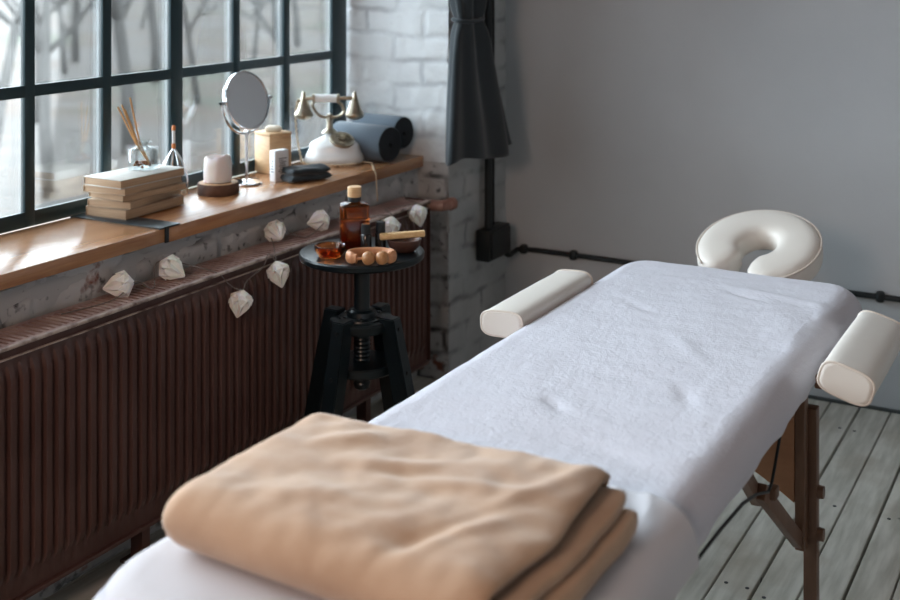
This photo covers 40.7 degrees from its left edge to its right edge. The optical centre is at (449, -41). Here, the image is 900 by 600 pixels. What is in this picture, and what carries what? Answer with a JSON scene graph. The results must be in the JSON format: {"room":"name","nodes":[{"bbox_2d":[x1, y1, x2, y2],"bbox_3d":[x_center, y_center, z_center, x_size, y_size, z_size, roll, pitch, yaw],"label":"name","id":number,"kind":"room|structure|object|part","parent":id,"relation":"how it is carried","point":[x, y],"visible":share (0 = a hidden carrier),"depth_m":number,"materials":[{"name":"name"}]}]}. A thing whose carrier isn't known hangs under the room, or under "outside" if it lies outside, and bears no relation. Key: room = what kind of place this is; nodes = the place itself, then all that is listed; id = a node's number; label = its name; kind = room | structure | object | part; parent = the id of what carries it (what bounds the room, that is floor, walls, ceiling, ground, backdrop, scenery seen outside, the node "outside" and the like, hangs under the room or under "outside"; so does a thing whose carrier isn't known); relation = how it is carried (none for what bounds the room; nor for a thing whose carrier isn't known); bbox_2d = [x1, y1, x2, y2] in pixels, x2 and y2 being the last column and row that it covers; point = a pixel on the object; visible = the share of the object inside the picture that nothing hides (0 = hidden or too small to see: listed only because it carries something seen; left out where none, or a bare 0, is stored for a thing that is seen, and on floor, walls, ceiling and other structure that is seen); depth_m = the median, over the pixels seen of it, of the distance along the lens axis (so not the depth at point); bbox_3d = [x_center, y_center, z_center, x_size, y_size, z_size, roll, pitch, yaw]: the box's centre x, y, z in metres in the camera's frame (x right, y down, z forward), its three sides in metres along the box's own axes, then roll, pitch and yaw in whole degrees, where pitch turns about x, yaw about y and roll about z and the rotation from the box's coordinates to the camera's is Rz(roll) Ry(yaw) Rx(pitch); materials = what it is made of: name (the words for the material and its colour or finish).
{"room":"spa","nodes":[
{"label":"spa","id":0,"kind":"room"},
{"bbox_2d":[0,168,418,599],"bbox_3d":[-1.476,-0.057,1.689,0.326,2.804,5.141,0,0,29],"label":"wall","id":1,"kind":"structure","parent":0,"point":[30,300],"depth_m":2.81,"materials":[{"name":"grey brick"}]},
{"bbox_2d":[0,0,422,290],"bbox_3d":[-0.913,-0.093,2.669,0.316,1.502,2.875,0,0,29],"label":"window","id":2,"kind":"structure","parent":1,"relation":"in","point":[174,60],"depth_m":3.19,"materials":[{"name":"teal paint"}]},
{"bbox_3d":[-1.189,0.638,2.140,0.283,0.033,1.683,0,0,29],"label":"sill","id":3,"kind":"part","parent":2,"relation":"part of","materials":[{"name":"brown wood"}]},
{"bbox_2d":[86,194,184,219],"bbox_3d":[-0.777,0.607,3.003,0.127,0.023,0.215,0,0,27],"label":"book","id":4,"kind":"object","parent":2,"relation":"on","point":[176,200],"visible":0.71,"depth_m":2.93,"materials":[{"name":"beige paper"}]},
{"bbox_2d":[87,190,180,209],"bbox_3d":[-0.781,0.586,3.013,0.123,0.017,0.220,0,0,20],"label":"book","id":5,"kind":"object","parent":4,"relation":"on","point":[96,202],"visible":0.56,"depth_m":2.92,"materials":[{"name":"beige paper"}]},
{"bbox_2d":[89,182,186,201],"bbox_3d":[-0.772,0.570,3.006,0.123,0.016,0.205,0,0,35],"label":"book","id":6,"kind":"object","parent":5,"relation":"on","point":[178,186],"visible":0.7,"depth_m":2.95,"materials":[{"name":"beige paper"}]},
{"bbox_2d":[83,176,181,195],"bbox_3d":[-0.784,0.553,3.005,0.130,0.016,0.215,0,0,26],"label":"book","id":7,"kind":"object","parent":6,"relation":"on","point":[86,188],"visible":0.59,"depth_m":2.93,"materials":[{"name":"beige paper"}]},
{"bbox_2d":[84,164,184,189],"bbox_3d":[-0.779,0.535,3.003,0.125,0.020,0.220,0,0,31],"label":"book","id":8,"kind":"object","parent":7,"relation":"on","point":[123,178],"visible":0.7,"depth_m":2.95,"materials":[{"name":"beige paper"}]},
{"bbox_2d":[117,98,159,170],"bbox_3d":[-0.786,0.436,3.045,0.100,0.176,0.065,0,0,17],"label":"reed diffuser","id":9,"kind":"object","parent":8,"relation":"on","point":[153,162],"visible":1,"depth_m":3.04,"materials":[{"name":"clear glass"}]},
{"bbox_2d":[128,139,159,170],"bbox_3d":[-0.768,0.487,3.040,0.064,0.074,0.064,0,0,17],"label":"glass jar","id":10,"kind":"object","parent":9,"relation":"attached to","point":[153,162],"depth_m":3.04,"materials":[{"name":"clear glass"}]},
{"bbox_3d":[-1.032,-0.111,2.741,0.010,1.467,2.854,0,0,29],"label":"frame","id":11,"kind":"part","parent":2,"relation":"part of","materials":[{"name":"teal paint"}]},
{"bbox_2d":[163,125,187,194],"bbox_3d":[-0.729,0.527,3.197,0.077,0.182,0.077,0,0,29],"label":"head massager","id":12,"kind":"object","parent":2,"relation":"on","point":[177,154],"visible":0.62,"depth_m":3.19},
{"bbox_3d":[-0.729,0.467,3.196,0.008,0.034,0.008,0,0,29],"label":"handle","id":13,"kind":"part","parent":12,"relation":"part of","materials":[{"name":"white"}]},
{"bbox_3d":[-1.047,-0.107,2.749,0.005,1.427,2.854,0,0,29],"label":"pane","id":14,"kind":"part","parent":2,"relation":"part of","materials":[{"name":"clear glass"}]},
{"bbox_2d":[197,179,238,196],"bbox_3d":[-0.618,0.606,3.229,0.110,0.031,0.110,0,0,29],"label":"wood slice","id":15,"kind":"object","parent":2,"relation":"on","point":[230,188],"visible":0.84,"depth_m":3.19,"materials":[{"name":"brown wood"}]},
{"bbox_2d":[203,154,231,183],"bbox_3d":[-0.620,0.553,3.233,0.075,0.076,0.074,0,0,29],"label":"candle","id":16,"kind":"object","parent":15,"relation":"on","point":[217,168],"visible":1,"depth_m":3.20,"materials":[{"name":"white wax"}]},
{"bbox_2d":[219,71,271,186],"bbox_3d":[-0.565,0.465,3.366,0.089,0.312,0.198,0,0,29],"label":"vanity mirror","id":17,"kind":"object","parent":2,"relation":"on","point":[246,100],"visible":0.94,"depth_m":3.36,"materials":[{"name":"silver metal"}]},
{"bbox_3d":[-0.565,0.542,3.366,0.015,0.139,0.015,0,0,29],"label":"stem","id":18,"kind":"part","parent":17,"relation":"part of","materials":[{"name":"silver metal"}]},
{"bbox_2d":[228,73,266,126],"bbox_3d":[-0.561,0.388,3.363,0.040,0.147,0.151,0,0,29],"label":"mirror glass","id":19,"kind":"object","parent":17,"relation":"attached to","point":[247,94],"depth_m":3.36,"materials":[{"name":"silver metal"}]},
{"bbox_2d":[254,130,291,174],"bbox_3d":[-0.520,0.562,3.559,0.077,0.119,0.084,0,0,-41],"label":"wooden box","id":20,"kind":"object","parent":2,"relation":"on","point":[265,141],"visible":0.79,"depth_m":3.53,"materials":[{"name":"brown wood"}]},
{"bbox_3d":[-0.520,0.508,3.559,0.077,0.011,0.084,0,0,-41],"label":"lid","id":21,"kind":"part","parent":20,"relation":"part of","materials":[{"name":"brown wood"}]},
{"bbox_2d":[265,125,281,131],"bbox_3d":[-0.518,0.494,3.553,0.049,0.016,0.033,0,0,6],"label":"soap bar","id":22,"kind":"object","parent":20,"relation":"on","point":[270,128],"visible":1,"depth_m":3.54,"materials":[{"name":"beige"}]},
{"bbox_2d":[270,148,288,181],"bbox_3d":[-0.481,0.578,3.416,0.025,0.087,0.050,0,0,43],"label":"box","id":23,"kind":"object","parent":2,"relation":"on","point":[279,158],"visible":0.94,"depth_m":3.40,"materials":[{"name":"white cardboard"}]},
{"bbox_3d":[-0.494,0.640,3.401,0.283,0.036,1.187,0,0,29],"label":"sill","id":24,"kind":"part","parent":2,"relation":"part of","materials":[{"name":"brown wood"}]},
{"bbox_2d":[280,163,331,182],"bbox_3d":[-0.410,0.599,3.426,0.134,0.045,0.088,0,0,-37],"label":"folded cloth","id":25,"kind":"object","parent":2,"relation":"on","point":[294,173],"visible":1,"depth_m":3.40,"materials":[{"name":"grey fabric"}]},
{"bbox_2d":[294,91,377,201],"bbox_3d":[-0.351,0.558,3.682,0.219,0.307,0.288,0,0,-16],"label":"telephone","id":26,"kind":"object","parent":2,"relation":"on","point":[335,148],"visible":0.98,"depth_m":3.71,"materials":[{"name":"white ceramic"}]},
{"bbox_3d":[-0.444,0.427,3.743,0.056,0.030,0.029,0,0,0],"label":"handset arm","id":27,"kind":"part","parent":26,"relation":"part of","materials":[{"name":"gold metal"}]},
{"bbox_3d":[-0.394,0.528,3.671,0.215,0.186,0.071,0,0,25],"label":"cord","id":28,"kind":"part","parent":26,"relation":"part of","materials":[{"name":"beige plastic"}]},
{"bbox_3d":[-0.355,0.618,3.739,0.184,0.008,0.170,0,0,0],"label":"trim","id":29,"kind":"part","parent":26,"relation":"part of","materials":[{"name":"gold metal"}]},
{"bbox_3d":[-0.318,0.427,3.743,0.061,0.030,0.029,0,0,0],"label":"handset arm","id":30,"kind":"part","parent":26,"relation":"part of","materials":[{"name":"gold metal"}]},
{"bbox_2d":[333,121,400,161],"bbox_3d":[-0.268,0.566,3.783,0.215,0.111,0.112,0,0,38],"label":"rolled mat","id":31,"kind":"object","parent":2,"relation":"on","point":[381,143],"visible":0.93,"depth_m":3.72,"materials":[{"name":"blue fabric"}]},
{"bbox_2d":[352,112,412,148],"bbox_3d":[-0.216,0.541,3.851,0.182,0.103,0.103,0,0,38],"label":"rolled mat","id":32,"kind":"object","parent":2,"relation":"on","point":[403,124],"visible":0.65,"depth_m":3.81,"materials":[{"name":"grey rubber"}]},
{"bbox_2d":[346,0,506,379],"bbox_3d":[-0.085,-0.025,4.098,0.422,2.788,0.432,0,0,29],"label":"wall pier","id":33,"kind":"object","parent":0,"point":[397,59],"visible":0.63,"depth_m":3.89,"materials":[{"name":"grey brick"}]},
{"bbox_2d":[445,0,511,166],"bbox_3d":[0.102,-0.158,3.783,0.134,1.557,0.658,0,0,29],"label":"curtain","id":34,"kind":"object","parent":33,"relation":"hanging from","point":[476,123],"visible":1,"depth_m":3.69,"materials":[{"name":"black fabric"}]},
{"bbox_2d":[476,0,510,261],"bbox_3d":[0.147,-0.156,4.015,0.057,2.280,0.156,0,0,29],"label":"conduit","id":35,"kind":"object","parent":33,"relation":"attached to","point":[493,241],"visible":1,"depth_m":3.99,"materials":[{"name":"black metal"}]},
{"bbox_3d":[0.168,0.933,4.004,0.010,0.086,0.135,0,0,29],"label":"box lid","id":36,"kind":"part","parent":35,"relation":"part of","materials":[{"name":"black plastic"}]},
{"bbox_2d":[42,376,899,599],"bbox_3d":[0.358,1.365,0.912,4.190,0.075,5.551,0,0,29],"label":"floor","id":37,"kind":"structure","parent":0,"point":[751,558],"depth_m":2.78,"materials":[{"name":"grey wood"}]},
{"bbox_2d":[0,196,457,599],"bbox_3d":[-0.615,1.033,2.806,0.159,0.600,2.278,0,0,30],"label":"radiator","id":38,"kind":"object","parent":37,"relation":"on","point":[108,410],"visible":0.7,"depth_m":2.65,"materials":[{"name":"brown metal"}]},
{"bbox_2d":[61,254,216,314],"label":"string lights","id":39,"kind":"object","parent":38,"relation":"on","point":[120,284],"depth_m":2.66,"materials":[{"name":"white paper"}]},
{"bbox_2d":[0,197,426,347],"bbox_3d":[-0.636,0.736,2.775,0.101,0.004,2.198,0,0,29],"label":"grille","id":40,"kind":"object","parent":38,"relation":"attached to","point":[39,330],"depth_m":2.74,"materials":[{"name":"brown metal"}]},
{"bbox_3d":[-0.602,1.231,2.757,0.025,0.010,2.198,0,0,29],"label":"rail","id":41,"kind":"part","parent":38,"relation":"part of","materials":[{"name":"brown metal"}]},
{"bbox_2d":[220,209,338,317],"label":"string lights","id":42,"kind":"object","parent":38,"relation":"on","point":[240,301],"depth_m":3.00,"materials":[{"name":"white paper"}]},
{"bbox_2d":[370,199,426,232],"label":"string lights","id":43,"kind":"object","parent":38,"relation":"on","point":[417,214],"depth_m":3.59,"materials":[{"name":"white paper"}]},
{"bbox_3d":[-0.105,0.980,3.738,0.102,0.492,0.005,0,0,29],"label":"panel","id":44,"kind":"part","parent":38,"relation":"part of","materials":[{"name":"brown metal"}]},
{"bbox_2d":[299,237,424,417],"bbox_3d":[-0.216,1.021,2.975,0.309,0.615,0.309,0,0,-15],"label":"stool","id":45,"kind":"object","parent":37,"relation":"on","point":[334,364],"visible":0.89,"depth_m":2.92,"materials":[{"name":"black paint"}]},
{"bbox_3d":[-0.331,1.097,3.040,0.145,0.463,0.038,0,0,29],"label":"leg","id":46,"kind":"part","parent":45,"relation":"part of","materials":[{"name":"black paint"}]},
{"bbox_2d":[314,241,345,258],"bbox_3d":[-0.289,0.699,2.917,0.076,0.028,0.076,0,0,29],"label":"glass bowl","id":47,"kind":"object","parent":45,"relation":"on","point":[328,249],"visible":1,"depth_m":2.89,"materials":[{"name":"orange glass"}]},
{"bbox_3d":[-0.281,1.097,2.861,0.038,0.463,0.145,0,0,29],"label":"leg","id":48,"kind":"part","parent":45,"relation":"part of","materials":[{"name":"black paint"}]},
{"bbox_2d":[339,185,369,250],"bbox_3d":[-0.236,0.636,2.995,0.074,0.154,0.051,0,0,-9],"label":"oil bottle","id":49,"kind":"object","parent":45,"relation":"on","point":[353,212],"visible":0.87,"depth_m":2.97,"materials":[{"name":"orange glass"}]},
{"bbox_3d":[-0.216,0.878,2.975,0.157,0.048,0.157,0,0,29],"label":"plate","id":50,"kind":"part","parent":45,"relation":"part of","materials":[{"name":"black paint"}]},
{"bbox_3d":[-0.216,0.723,2.975,0.308,0.020,0.308,0,0,29],"label":"seat","id":51,"kind":"part","parent":45,"relation":"part of","materials":[{"name":"black paint"}]},
{"bbox_2d":[360,223,371,247],"bbox_3d":[-0.205,0.678,2.955,0.027,0.070,0.027,0,0,29],"label":"vial","id":52,"kind":"object","parent":45,"relation":"on","point":[365,237],"visible":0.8,"depth_m":2.94,"materials":[{"name":"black glass"}]},
{"bbox_3d":[-0.205,0.689,2.955,0.027,0.048,0.027,0,0,29],"label":"glass","id":53,"kind":"part","parent":52,"relation":"part of","materials":[{"name":"black"}]},
{"bbox_3d":[-0.216,0.993,2.975,0.167,0.023,0.167,0,0,29],"label":"plate","id":54,"kind":"part","parent":45,"relation":"part of","materials":[{"name":"black paint"}]},
{"bbox_2d":[345,247,396,264],"bbox_3d":[-0.186,0.697,2.858,0.121,0.032,0.078,0,0,-3],"label":"roller","id":55,"kind":"object","parent":45,"relation":"on","point":[368,255],"visible":1,"depth_m":2.84,"materials":[{"name":"orange wood"}]},
{"bbox_2d":[375,220,385,247],"bbox_3d":[-0.170,0.677,2.973,0.027,0.072,0.027,0,0,29],"label":"vial","id":56,"kind":"object","parent":45,"relation":"on","point":[380,225],"visible":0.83,"depth_m":2.96,"materials":[{"name":"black glass"}]},
{"bbox_3d":[-0.170,0.689,2.973,0.027,0.048,0.027,0,0,29],"label":"glass","id":57,"kind":"part","parent":56,"relation":"part of","materials":[{"name":"black glass"}]},
{"bbox_3d":[-0.151,1.097,3.089,0.038,0.463,0.145,0,0,29],"label":"leg","id":58,"kind":"part","parent":45,"relation":"part of","materials":[{"name":"black paint"}]},
{"bbox_3d":[-0.102,1.097,2.910,0.145,0.463,0.038,0,0,29],"label":"leg","id":59,"kind":"part","parent":45,"relation":"part of","materials":[{"name":"black paint"}]},
{"bbox_2d":[387,237,420,252],"bbox_3d":[-0.113,0.697,2.969,0.085,0.031,0.085,0,0,29],"label":"wooden bowl","id":60,"kind":"object","parent":45,"relation":"on","point":[406,245],"visible":0.79,"depth_m":2.94,"materials":[{"name":"brown wood"}]},
{"bbox_2d":[380,230,424,239],"bbox_3d":[-0.117,0.672,2.962,0.111,0.020,0.020,0,0,-8],"label":"stick","id":61,"kind":"object","parent":60,"relation":"on","point":[416,233],"visible":1,"depth_m":2.95,"materials":[{"name":"beige wood"}]},
{"bbox_2d":[480,210,899,599],"bbox_3d":[0.343,0.992,2.241,0.802,0.673,2.173,0,0,29],"label":"massage table","id":62,"kind":"object","parent":37,"relation":"on","point":[853,372],"visible":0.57,"depth_m":2.42,"materials":[{"name":"white leather"}]},
{"bbox_2d":[106,485,698,599],"bbox_3d":[-0.073,0.787,1.544,0.636,0.092,0.625,0,0,29],"label":"cover","id":63,"kind":"object","parent":62,"relation":"on","point":[661,556],"visible":0.09,"depth_m":1.49,"materials":[{"name":"grey fabric"}]},
{"bbox_2d":[162,413,637,599],"bbox_3d":[-0.064,0.697,1.537,0.531,0.091,0.402,0,0,29],"label":"blanket","id":64,"kind":"object","parent":63,"relation":"on","point":[327,506],"visible":1,"depth_m":1.46,"materials":[{"name":"beige fabric"}]},
{"bbox_2d":[93,260,861,599],"bbox_3d":[0.256,0.801,2.139,0.621,0.104,1.950,0,0,29],"label":"towel cover","id":65,"kind":"object","parent":62,"relation":"on","point":[675,382],"visible":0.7,"depth_m":2.18,"materials":[{"name":"grey fabric"}]},
{"bbox_3d":[0.200,0.763,2.708,0.101,0.056,0.385,0,0,29],"label":"armrest","id":66,"kind":"part","parent":62,"relation":"part of","materials":[{"name":"white leather"}]},
{"bbox_3d":[0.468,0.955,2.523,0.492,0.238,0.013,0,0,29],"label":"panel","id":67,"kind":"part","parent":62,"relation":"part of","materials":[{"name":"brown wood"}]},
{"bbox_3d":[0.712,1.082,2.417,0.036,0.492,0.058,0,0,29],"label":"leg","id":68,"kind":"part","parent":62,"relation":"part of","materials":[{"name":"brown wood"}]},
{"bbox_3d":[0.740,1.146,2.419,0.013,0.028,0.028,0,0,29],"label":"knob","id":69,"kind":"part","parent":62,"relation":"part of","materials":[{"name":"brown wood"}]},
{"bbox_3d":[0.740,1.062,2.419,0.013,0.028,0.028,0,0,29],"label":"knob","id":70,"kind":"part","parent":62,"relation":"part of","materials":[{"name":"brown wood"}]},
{"bbox_3d":[0.805,0.767,2.356,0.103,0.073,0.369,0,0,29],"label":"armrest","id":71,"kind":"part","parent":62,"relation":"part of","materials":[{"name":"white leather"}]},
{"bbox_2d":[505,0,899,414],"bbox_3d":[1.787,-0.025,3.387,4.403,2.870,0.164,0,0,29],"label":"wall","id":72,"kind":"structure","parent":0,"point":[636,127],"depth_m":3.85,"materials":[{"name":"grey paint"}]},
{"bbox_2d":[504,244,899,302],"bbox_3d":[1.810,0.982,3.207,3.698,0.050,0.129,0,0,29],"label":"cable","id":73,"kind":"object","parent":72,"relation":"attached to","point":[879,296],"visible":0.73,"depth_m":4.00,"materials":[{"name":"black plastic"}]},
{"bbox_2d":[808,395,899,413],"bbox_3d":[1.864,1.323,3.246,3.772,0.010,0.008,0,0,29],"label":"baseboard","id":74,"kind":"structure","parent":72,"relation":"attached to","point":[809,396],"depth_m":3.61,"materials":[{"name":"grey"}]},
{"label":"outside","id":75,"kind":"structure","parent":0,"visible":0},
{"bbox_2d":[0,0,304,234],"bbox_3d":[-55.247,4.116,86.628,172.200,0.328,262.400,0,0,29],"label":"ground","id":76,"kind":"structure","parent":75,"point":[10,147],"depth_m":27.14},
{"bbox_2d":[0,0,39,144],"bbox_3d":[-5.711,0.054,18.457,4.629,8.003,3.754,0,0,-42],"label":"bare tree","id":77,"kind":"object","parent":76,"relation":"on","point":[6,74],"visible":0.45,"depth_m":17.54,"materials":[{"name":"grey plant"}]},
{"bbox_2d":[0,0,61,180],"bbox_3d":[-7.565,-0.869,20.050,4.776,9.820,4.261,0,0,-42],"label":"bare tree","id":78,"kind":"object","parent":76,"relation":"on","point":[44,47],"visible":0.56,"depth_m":20.24,"materials":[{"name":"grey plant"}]},
{"bbox_2d":[11,0,61,123],"bbox_3d":[-9.128,-0.869,29.290,4.776,9.820,4.261,0,0,-29],"label":"bare tree","id":79,"kind":"object","parent":76,"relation":"on","point":[37,6],"visible":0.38,"depth_m":29.20,"materials":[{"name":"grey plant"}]},
{"bbox_2d":[55,0,61,46],"bbox_3d":[-14.088,-0.869,41.486,4.261,9.820,4.776,0,0,19],"label":"bare tree","id":80,"kind":"object","parent":76,"relation":"on","point":[56,1],"visible":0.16,"depth_m":41.99,"materials":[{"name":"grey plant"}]}
]}

